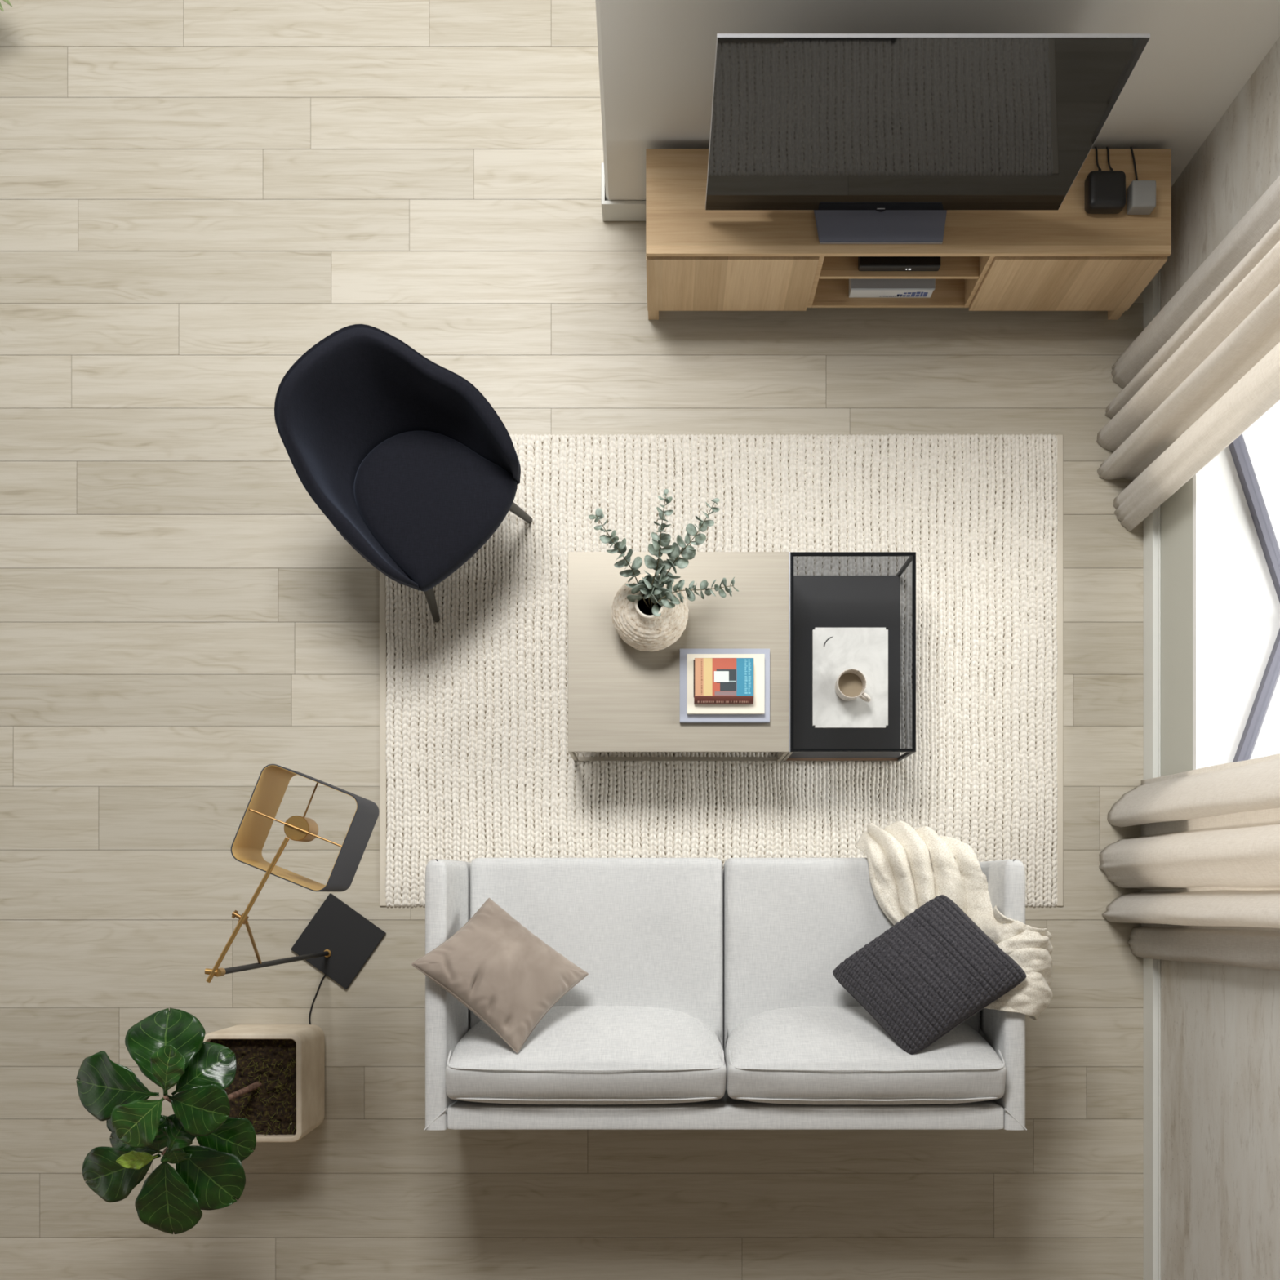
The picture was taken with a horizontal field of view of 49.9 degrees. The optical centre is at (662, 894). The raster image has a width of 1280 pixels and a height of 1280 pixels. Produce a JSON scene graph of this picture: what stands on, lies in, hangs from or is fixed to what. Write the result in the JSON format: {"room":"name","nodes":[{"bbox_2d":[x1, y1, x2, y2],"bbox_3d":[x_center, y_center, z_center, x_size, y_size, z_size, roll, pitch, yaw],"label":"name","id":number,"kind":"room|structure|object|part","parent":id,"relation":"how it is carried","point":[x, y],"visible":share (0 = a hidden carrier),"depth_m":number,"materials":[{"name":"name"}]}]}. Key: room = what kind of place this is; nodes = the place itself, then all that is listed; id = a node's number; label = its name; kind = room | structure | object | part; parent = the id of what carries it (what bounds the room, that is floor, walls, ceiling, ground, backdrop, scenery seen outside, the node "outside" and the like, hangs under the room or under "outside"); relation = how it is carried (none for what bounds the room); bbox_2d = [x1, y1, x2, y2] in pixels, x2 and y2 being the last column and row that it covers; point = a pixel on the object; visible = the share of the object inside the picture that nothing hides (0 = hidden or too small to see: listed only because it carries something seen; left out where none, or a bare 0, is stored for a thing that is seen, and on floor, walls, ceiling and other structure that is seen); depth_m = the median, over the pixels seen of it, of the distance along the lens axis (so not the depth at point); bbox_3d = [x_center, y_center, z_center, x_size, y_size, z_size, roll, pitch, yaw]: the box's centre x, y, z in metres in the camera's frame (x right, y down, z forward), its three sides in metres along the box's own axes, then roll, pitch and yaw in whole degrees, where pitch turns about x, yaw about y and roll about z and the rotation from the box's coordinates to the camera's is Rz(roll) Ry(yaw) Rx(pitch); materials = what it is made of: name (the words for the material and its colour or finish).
{"room":"living room","nodes":[
{"label":"living room","id":0,"kind":"room"},
{"bbox_2d":[0,0,1143,1279],"bbox_3d":[-0.944,-1.479,5.250,5.531,0.100,7.017,0,90,0],"label":"floor","id":1,"kind":"structure","parent":0,"point":[196,196],"depth_m":5.20,"materials":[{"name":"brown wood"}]},
{"bbox_2d":[0,0,12,11],"bbox_3d":[-2.537,-3.407,5.020,0.350,0.358,0.626,-41,90,0],"label":"leafy plant","id":2,"kind":"object","parent":1,"relation":"on","point":[7,2],"visible":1,"depth_m":4.91,"materials":[{"name":"green plant"}]},
{"bbox_2d":[75,1008,324,1234],"bbox_3d":[-1.546,0.711,4.605,0.583,1.188,0.739,0,90,0],"label":"fig","id":3,"kind":"object","parent":1,"relation":"on","point":[240,1086],"visible":1,"depth_m":4.28,"materials":[{"name":"green plant"}]},
{"bbox_2d":[203,1024,324,1142],"bbox_3d":[-1.452,0.683,5.022,0.362,0.354,0.386,0,90,0],"label":"pot","id":4,"kind":"object","parent":3,"relation":"attached to","point":[282,1066],"depth_m":4.89,"materials":[{"name":"beige ceramic"}]},
{"bbox_2d":[204,764,386,1024],"bbox_3d":[-1.183,0.105,4.541,0.308,1.318,0.958,25,90,0],"label":"floor lamp","id":5,"kind":"object","parent":1,"relation":"on","point":[338,940],"visible":0.95,"depth_m":4.11,"materials":[{"name":"black"}]},
{"bbox_3d":[-1.200,0.064,3.902,0.044,0.021,0.024,29,90,0],"label":"knob","id":6,"kind":"part","parent":5,"relation":"part of","materials":[{"name":"gold metal"}]},
{"bbox_3d":[-1.175,0.044,3.894,0.012,0.025,0.468,29,90,0],"label":"arm","id":7,"kind":"part","parent":5,"relation":"part of","materials":[{"name":"gold metal"}]},
{"bbox_3d":[-1.044,-0.189,4.043,0.295,0.287,0.295,22,90,0],"label":"lamp shade","id":8,"kind":"part","parent":5,"relation":"part of","materials":[{"name":"grey"}]},
{"bbox_3d":[-1.309,0.436,5.194,0.049,0.011,0.280,6,90,0],"label":"power cord","id":9,"kind":"part","parent":5,"relation":"part of","materials":[{"name":"black plastic"}]},
{"bbox_3d":[-1.224,0.177,5.192,0.259,0.015,0.263,35,90,0],"label":"plate","id":10,"kind":"part","parent":5,"relation":"part of","materials":[{"name":"black metal"}]},
{"bbox_2d":[274,324,532,622],"bbox_3d":[-0.877,-1.470,4.777,0.655,0.856,0.712,-43,90,0],"label":"armchair","id":11,"kind":"object","parent":1,"relation":"on","point":[406,459],"visible":1,"depth_m":4.70,"materials":[{"name":"fabric"}]},
{"bbox_3d":[-0.840,-1.071,5.006,0.037,0.360,0.098,19,90,0],"label":"leg","id":12,"kind":"part","parent":11,"relation":"part of","materials":[{"name":"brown metal"}]},
{"bbox_3d":[-0.807,-1.389,4.779,0.508,0.111,0.498,-44,90,0],"label":"seat","id":13,"kind":"part","parent":11,"relation":"part of","materials":[{"name":"fabric"}]},
{"bbox_3d":[-0.533,-1.395,5.006,0.095,0.360,0.037,-19,90,0],"label":"leg","id":14,"kind":"part","parent":11,"relation":"part of","materials":[{"name":"brown metal"}]},
{"bbox_2d":[379,434,1062,907],"bbox_3d":[0.222,-0.846,5.195,2.584,0.009,1.782,0,90,0],"label":"braided rug","id":15,"kind":"object","parent":1,"relation":"on","point":[476,762],"visible":0.62,"depth_m":5.19,"materials":[{"name":"beige fabric"}]},
{"bbox_2d":[568,551,790,760],"bbox_3d":[0.058,-0.856,5.016,0.784,0.335,0.708,0,90,0],"label":"coffee table","id":16,"kind":"object","parent":15,"relation":"on","point":[622,697],"visible":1,"depth_m":4.85,"materials":[{"name":"beige wood"}]},
{"bbox_3d":[-0.327,-0.510,5.024,0.014,0.320,0.014,0,90,0],"label":"leg","id":17,"kind":"part","parent":16,"relation":"part of","materials":[{"name":"beige metal"}]},
{"bbox_2d":[611,573,688,651],"bbox_3d":[-0.043,-0.975,4.723,0.267,0.252,0.268,0,90,0],"label":"vase","id":18,"kind":"object","parent":16,"relation":"on","point":[634,622],"visible":0.77,"depth_m":4.68,"materials":[{"name":"beige ceramic"}]},
{"bbox_2d":[588,507,653,612],"bbox_3d":[-0.123,-1.102,4.569,0.099,0.362,0.314,-28,90,0],"label":"eucalyptus sprig","id":19,"kind":"object","parent":18,"relation":"in","point":[620,547],"visible":0.99,"depth_m":4.50,"materials":[{"name":"green plant"}]},
{"bbox_2d":[639,488,673,609],"bbox_3d":[-0.004,-1.124,4.532,0.094,0.437,0.308,16,90,0],"label":"eucalyptus sprig","id":20,"kind":"object","parent":18,"relation":"in","point":[655,548],"visible":0.98,"depth_m":4.47,"materials":[{"name":"green plant"}]},
{"bbox_3d":[-0.018,-1.119,4.540,0.019,0.421,0.294,9,90,0],"label":"stem","id":21,"kind":"part","parent":20,"relation":"part of","materials":[{"name":"brown"}]},
{"bbox_2d":[644,497,719,608],"bbox_3d":[0.069,-1.122,4.553,0.113,0.394,0.362,41,90,0],"label":"eucalyptus sprig","id":22,"kind":"object","parent":18,"relation":"in","point":[687,552],"visible":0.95,"depth_m":4.50,"materials":[{"name":"green plant"}]},
{"bbox_2d":[649,577,738,616],"bbox_3d":[0.102,-1.005,4.619,0.292,0.262,0.105,-11,90,0],"label":"eucalyptus sprig","id":23,"kind":"object","parent":18,"relation":"in","point":[704,584],"visible":1,"depth_m":4.55,"materials":[{"name":"green plant"}]},
{"bbox_3d":[0.098,-1.002,4.630,0.273,0.241,0.025,-9,90,0],"label":"stem","id":24,"kind":"part","parent":23,"relation":"part of","materials":[{"name":"brown"}]},
{"bbox_3d":[0.057,-0.856,5.176,0.781,0.012,0.706,0,90,0],"label":"frame","id":25,"kind":"part","parent":16,"relation":"part of","materials":[{"name":"beige wood"}]},
{"bbox_2d":[680,648,769,723],"bbox_3d":[0.219,-0.734,4.839,0.316,0.020,0.259,0,90,0],"label":"book","id":26,"kind":"object","parent":16,"relation":"on","point":[685,717],"visible":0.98,"depth_m":4.83,"materials":[{"name":"grey paper"}]},
{"bbox_2d":[687,653,764,714],"bbox_3d":[0.221,-0.737,4.819,0.271,0.020,0.209,0,90,0],"label":"book","id":27,"kind":"object","parent":26,"relation":"on","point":[757,707],"visible":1,"depth_m":4.81,"materials":[{"name":"white paper"}]},
{"bbox_2d":[693,657,753,704],"bbox_3d":[0.212,-0.743,4.788,0.208,0.039,0.156,0,90,0],"label":"book","id":28,"kind":"object","parent":27,"relation":"on","point":[717,681],"visible":1,"depth_m":4.77,"materials":[{"name":"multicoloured paper"}]},
{"bbox_3d":[0.127,-0.755,4.770,0.030,0.001,0.131,0,90,0],"label":"salmon panel","id":29,"kind":"part","parent":28,"relation":"part of","materials":[{"name":"brown paper"}]},
{"bbox_3d":[0.158,-0.755,4.770,0.031,0.001,0.131,0,90,0],"label":"sand panel","id":30,"kind":"part","parent":28,"relation":"part of","materials":[{"name":"brown"}]},
{"bbox_2d":[714,671,728,682],"bbox_3d":[0.205,-0.755,4.769,0.051,0.001,0.038,0,90,0],"label":"picture","id":31,"kind":"object","parent":28,"relation":"on","point":[719,676],"depth_m":4.77,"materials":[{"name":"white paper"}]},
{"bbox_3d":[0.215,-0.755,4.770,0.084,0.001,0.131,0,90,0],"label":"orange panel","id":32,"kind":"part","parent":28,"relation":"part of","materials":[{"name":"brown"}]},
{"bbox_2d":[716,669,736,690],"bbox_3d":[0.222,-0.743,4.770,0.068,0.001,0.075,0,90,0],"label":"picture","id":33,"kind":"object","parent":28,"relation":"on","point":[726,678],"depth_m":4.77,"materials":[{"name":"grey paper"}]},
{"bbox_3d":[0.286,-0.755,4.770,0.058,0.001,0.131,0,90,0],"label":"blue panel","id":34,"kind":"part","parent":28,"relation":"part of","materials":[{"name":"blue paper"}]},
{"bbox_3d":[0.440,-0.510,5.024,0.014,0.320,0.014,0,90,0],"label":"leg","id":35,"kind":"part","parent":16,"relation":"part of","materials":[{"name":"brown wood"}]},
{"bbox_2d":[782,551,915,760],"bbox_3d":[0.673,-0.856,5.015,0.444,0.338,0.706,0,90,0],"label":"glass side table","id":36,"kind":"object","parent":15,"relation":"on","point":[815,601],"visible":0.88,"depth_m":5.17,"materials":[{"name":"black metal"}]},
{"bbox_3d":[0.457,-0.509,5.025,0.012,0.318,0.012,0,90,0],"label":"leg","id":37,"kind":"part","parent":36,"relation":"part of","materials":[{"name":"beige metal"}]},
{"bbox_2d":[812,627,888,728],"bbox_3d":[0.660,-0.762,4.837,0.264,0.018,0.352,0,90,0],"label":"tray","id":38,"kind":"object","parent":36,"relation":"on","point":[835,651],"visible":0.99,"depth_m":4.83,"materials":[{"name":"white stone"}]},
{"bbox_2d":[835,668,871,702],"bbox_3d":[0.662,-0.723,4.781,0.122,0.098,0.108,0,90,0],"label":"ceramic mug","id":39,"kind":"object","parent":38,"relation":"on","point":[851,684],"visible":1,"depth_m":4.79,"materials":[{"name":"beige ceramic"}]},
{"bbox_3d":[0.705,-0.684,4.778,0.043,0.076,0.012,38,90,0],"label":"handle","id":40,"kind":"part","parent":39,"relation":"part of","materials":[{"name":"beige ceramic"}]},
{"bbox_3d":[0.673,-0.856,4.849,0.440,0.005,0.702,0,90,0],"label":"glass","id":41,"kind":"part","parent":36,"relation":"part of","materials":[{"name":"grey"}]},
{"bbox_3d":[0.889,-1.202,5.025,0.012,0.318,0.012,0,90,0],"label":"leg","id":42,"kind":"part","parent":36,"relation":"part of","materials":[{"name":"black metal"}]},
{"bbox_3d":[0.889,-0.509,5.025,0.012,0.318,0.012,0,90,0],"label":"leg","id":43,"kind":"part","parent":36,"relation":"part of","materials":[{"name":"black metal"}]},
{"bbox_2d":[423,857,1026,1130],"bbox_3d":[0.205,0.322,4.790,1.968,0.820,0.899,0,90,0],"label":"sofa","id":44,"kind":"object","parent":1,"relation":"on","point":[710,997],"visible":0.9,"depth_m":4.57,"materials":[{"name":"grey fabric"}]},
{"bbox_3d":[-0.725,0.327,4.785,0.105,0.610,0.884,0,90,0],"label":"arm","id":45,"kind":"part","parent":44,"relation":"part of","materials":[{"name":"grey fabric"}]},
{"bbox_2d":[411,897,588,1053],"bbox_3d":[-0.527,0.246,4.514,0.452,0.251,0.329,40,90,0],"label":"velvet cushion","id":46,"kind":"object","parent":44,"relation":"on","point":[501,971],"visible":1,"depth_m":4.44,"materials":[{"name":"beige fabric"}]},
{"bbox_2d":[445,1005,726,1104],"bbox_3d":[-0.247,0.534,4.609,0.907,0.439,0.303,0,90,0],"label":"cushion","id":47,"kind":"object","parent":44,"relation":"on","point":[575,1055],"depth_m":4.44,"materials":[{"name":"grey fabric"}]},
{"bbox_2d":[470,857,723,1045],"bbox_3d":[-0.229,0.232,4.820,0.879,0.177,0.720,0,90,0],"label":"cushion","id":48,"kind":"object","parent":44,"relation":"on","point":[646,933],"depth_m":4.74,"materials":[{"name":"grey fabric"}]},
{"bbox_3d":[0.205,0.731,4.770,1.822,0.580,0.081,0,90,0],"label":"backrest","id":49,"kind":"part","parent":44,"relation":"part of","materials":[{"name":"grey fabric"}]},
{"bbox_2d":[723,857,980,1057],"bbox_3d":[0.659,0.232,4.819,0.888,0.178,0.720,0,90,0],"label":"cushion","id":50,"kind":"object","parent":44,"relation":"on","point":[788,923],"depth_m":4.74,"materials":[{"name":"grey fabric"}]},
{"bbox_2d":[724,1005,1006,1104],"bbox_3d":[0.659,0.534,4.609,0.900,0.439,0.302,0,90,0],"label":"cushion","id":51,"kind":"object","parent":44,"relation":"on","point":[775,1055],"depth_m":4.43,"materials":[{"name":"grey fabric"}]},
{"bbox_2d":[832,894,1026,1054],"bbox_3d":[0.868,0.260,4.512,0.494,0.266,0.372,-36,90,0],"label":"cushion","id":52,"kind":"object","parent":44,"relation":"on","point":[935,969],"visible":1,"depth_m":4.44,"materials":[{"name":"charcoal chunky knitted wool"}]},
{"bbox_2d":[855,820,1053,1020],"bbox_3d":[1.011,0.063,4.644,0.377,0.426,0.849,-43,90,0],"label":"throw blanket","id":53,"kind":"object","parent":44,"relation":"on","point":[908,867],"visible":0.7,"depth_m":4.68,"materials":[{"name":"beige fabric"}]},
{"bbox_3d":[1.147,0.327,4.785,0.080,0.610,0.884,0,90,0],"label":"arm","id":54,"kind":"part","parent":44,"relation":"part of","materials":[{"name":"grey fabric"}]},
{"bbox_2d":[645,148,1171,319],"bbox_3d":[0.835,-2.347,4.930,1.781,0.540,0.362,0,90,0],"label":"media console","id":55,"kind":"object","parent":1,"relation":"on","point":[1068,258],"visible":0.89,"depth_m":4.66,"materials":[{"name":"brown wood"}]},
{"bbox_3d":[-0.034,-2.193,5.152,0.040,0.095,0.040,0,90,0],"label":"leg","id":56,"kind":"part","parent":55,"relation":"part of","materials":[{"name":"brown wood"}]},
{"bbox_3d":[0.239,-2.176,4.899,0.590,0.410,0.020,0,90,0],"label":"door","id":57,"kind":"part","parent":55,"relation":"part of","materials":[{"name":"brown wood"}]},
{"bbox_2d":[848,278,935,297],"bbox_3d":[0.839,-2.312,5.040,0.306,0.082,0.219,0,90,0],"label":"book","id":58,"kind":"object","parent":55,"relation":"on","point":[858,287],"visible":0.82,"depth_m":5.00,"materials":[{"name":"white paper"}]},
{"bbox_3d":[0.839,-2.312,5.006,0.306,0.014,0.219,0,90,0],"label":"lid","id":59,"kind":"part","parent":58,"relation":"part of","materials":[{"name":"grey paper"}]},
{"bbox_2d":[857,256,940,271],"bbox_3d":[0.830,-2.295,4.822,0.284,0.048,0.210,0,90,0],"label":"box","id":60,"kind":"object","parent":55,"relation":"on","point":[864,263],"visible":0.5,"depth_m":4.80,"materials":[{"name":"black plastic"}]},
{"bbox_2d":[818,256,979,278],"bbox_3d":[0.835,-2.348,4.855,0.563,0.018,0.340,0,90,0],"label":"shelf","id":61,"kind":"object","parent":55,"relation":"attached to","point":[833,267],"depth_m":4.85,"materials":[{"name":"brown wood"}]},
{"bbox_2d":[705,33,1150,244],"bbox_3d":[0.734,-2.284,4.196,1.183,0.926,0.160,0,90,0],"label":"television","id":62,"kind":"object","parent":55,"relation":"on","point":[879,135],"visible":1,"depth_m":4.10,"materials":[{"name":"black metal"}]},
{"bbox_3d":[0.737,-2.284,4.654,0.462,0.012,0.152,0,90,0],"label":"stand plate","id":63,"kind":"part","parent":62,"relation":"part of","materials":[{"name":"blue metal"}]},
{"bbox_3d":[1.431,-2.176,4.899,0.588,0.410,0.020,0,90,0],"label":"door","id":64,"kind":"part","parent":55,"relation":"part of","materials":[{"name":"brown wood"}]},
{"bbox_2d":[1084,146,1125,213],"bbox_3d":[1.489,-2.418,4.630,0.128,0.077,0.238,0,90,0],"label":"router","id":65,"kind":"object","parent":55,"relation":"on","point":[1104,190],"visible":1,"depth_m":4.59,"materials":[{"name":"black plastic"}]},
{"bbox_3d":[1.703,-2.193,5.152,0.040,0.095,0.040,0,90,0],"label":"leg","id":66,"kind":"part","parent":55,"relation":"part of","materials":[{"name":"brown wood"}]},
{"bbox_2d":[1126,146,1155,214],"bbox_3d":[1.612,-2.419,4.633,0.082,0.071,0.236,0,90,0],"label":"cube","id":67,"kind":"object","parent":55,"relation":"on","point":[1140,194],"visible":1,"depth_m":4.60,"materials":[{"name":"grey plastic"}]},
{"bbox_2d":[595,0,1279,200],"bbox_3d":[0.815,-2.631,4.050,2.054,2.300,0.139,0,90,0],"label":"wall","id":68,"kind":"structure","parent":0,"point":[656,58],"depth_m":4.14,"materials":[{"name":"white paint"}]},
{"bbox_2d":[601,162,645,221],"bbox_3d":[0.795,-2.623,5.135,2.043,0.130,0.155,0,90,0],"label":"baseboard","id":69,"kind":"structure","parent":68,"relation":"attached to","point":[612,211],"depth_m":5.11,"materials":[{"name":"white"}]},
{"bbox_2d":[1160,36,1279,1279],"bbox_3d":[1.886,-0.475,4.050,0.088,2.300,4.450,0,90,0],"label":"wall","id":70,"kind":"structure","parent":0,"point":[1220,1024],"depth_m":4.52,"materials":[{"name":"paint"}]},
{"bbox_2d":[1143,268,1160,1279],"bbox_3d":[1.829,-0.398,5.141,0.025,0.118,4.294,0,90,0],"label":"baseboard","id":71,"kind":"structure","parent":70,"relation":"attached to","point":[1152,292],"depth_m":5.11,"materials":[{"name":"white wood"}]},
{"bbox_2d":[1160,477,1192,776],"bbox_3d":[1.886,-0.870,4.975,0.088,0.450,1.860,0,90,0],"label":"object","id":72,"kind":"structure","parent":70,"relation":"attached to","point":[1176,512],"depth_m":4.92,"materials":[{"name":"grey"}]},
{"bbox_2d":[1096,175,1279,531],"bbox_3d":[1.717,-1.738,4.098,0.161,2.196,0.732,0,90,0],"label":"curtain","id":73,"kind":"object","parent":70,"relation":"hanging from","point":[1206,368],"visible":1,"depth_m":4.34,"materials":[{"name":"fabric"}]},
{"bbox_2d":[1098,753,1279,970],"bbox_3d":[1.731,-0.095,4.098,0.163,2.196,0.672,0,90,0],"label":"curtain","id":74,"kind":"object","parent":70,"relation":"hanging from","point":[1204,863],"visible":1,"depth_m":4.37,"materials":[{"name":"fabric"}]},
{"bbox_2d":[1192,415,1279,769],"bbox_3d":[2.036,-0.870,3.900,0.408,1.700,1.860,0,90,0],"label":"window","id":75,"kind":"structure","parent":70,"relation":"in","point":[1236,495],"depth_m":4.72,"materials":[{"name":"white glass"}]},
{"bbox_3d":[2.050,-1.278,4.702,0.042,0.035,0.678,-18,90,0],"label":"rail","id":76,"kind":"part","parent":75,"relation":"part of","materials":[{"name":"grey"}]},
{"bbox_3d":[2.058,-0.677,4.702,0.042,0.035,0.588,19,90,0],"label":"rail","id":77,"kind":"part","parent":75,"relation":"part of","materials":[{"name":"grey metal"}]}
]}

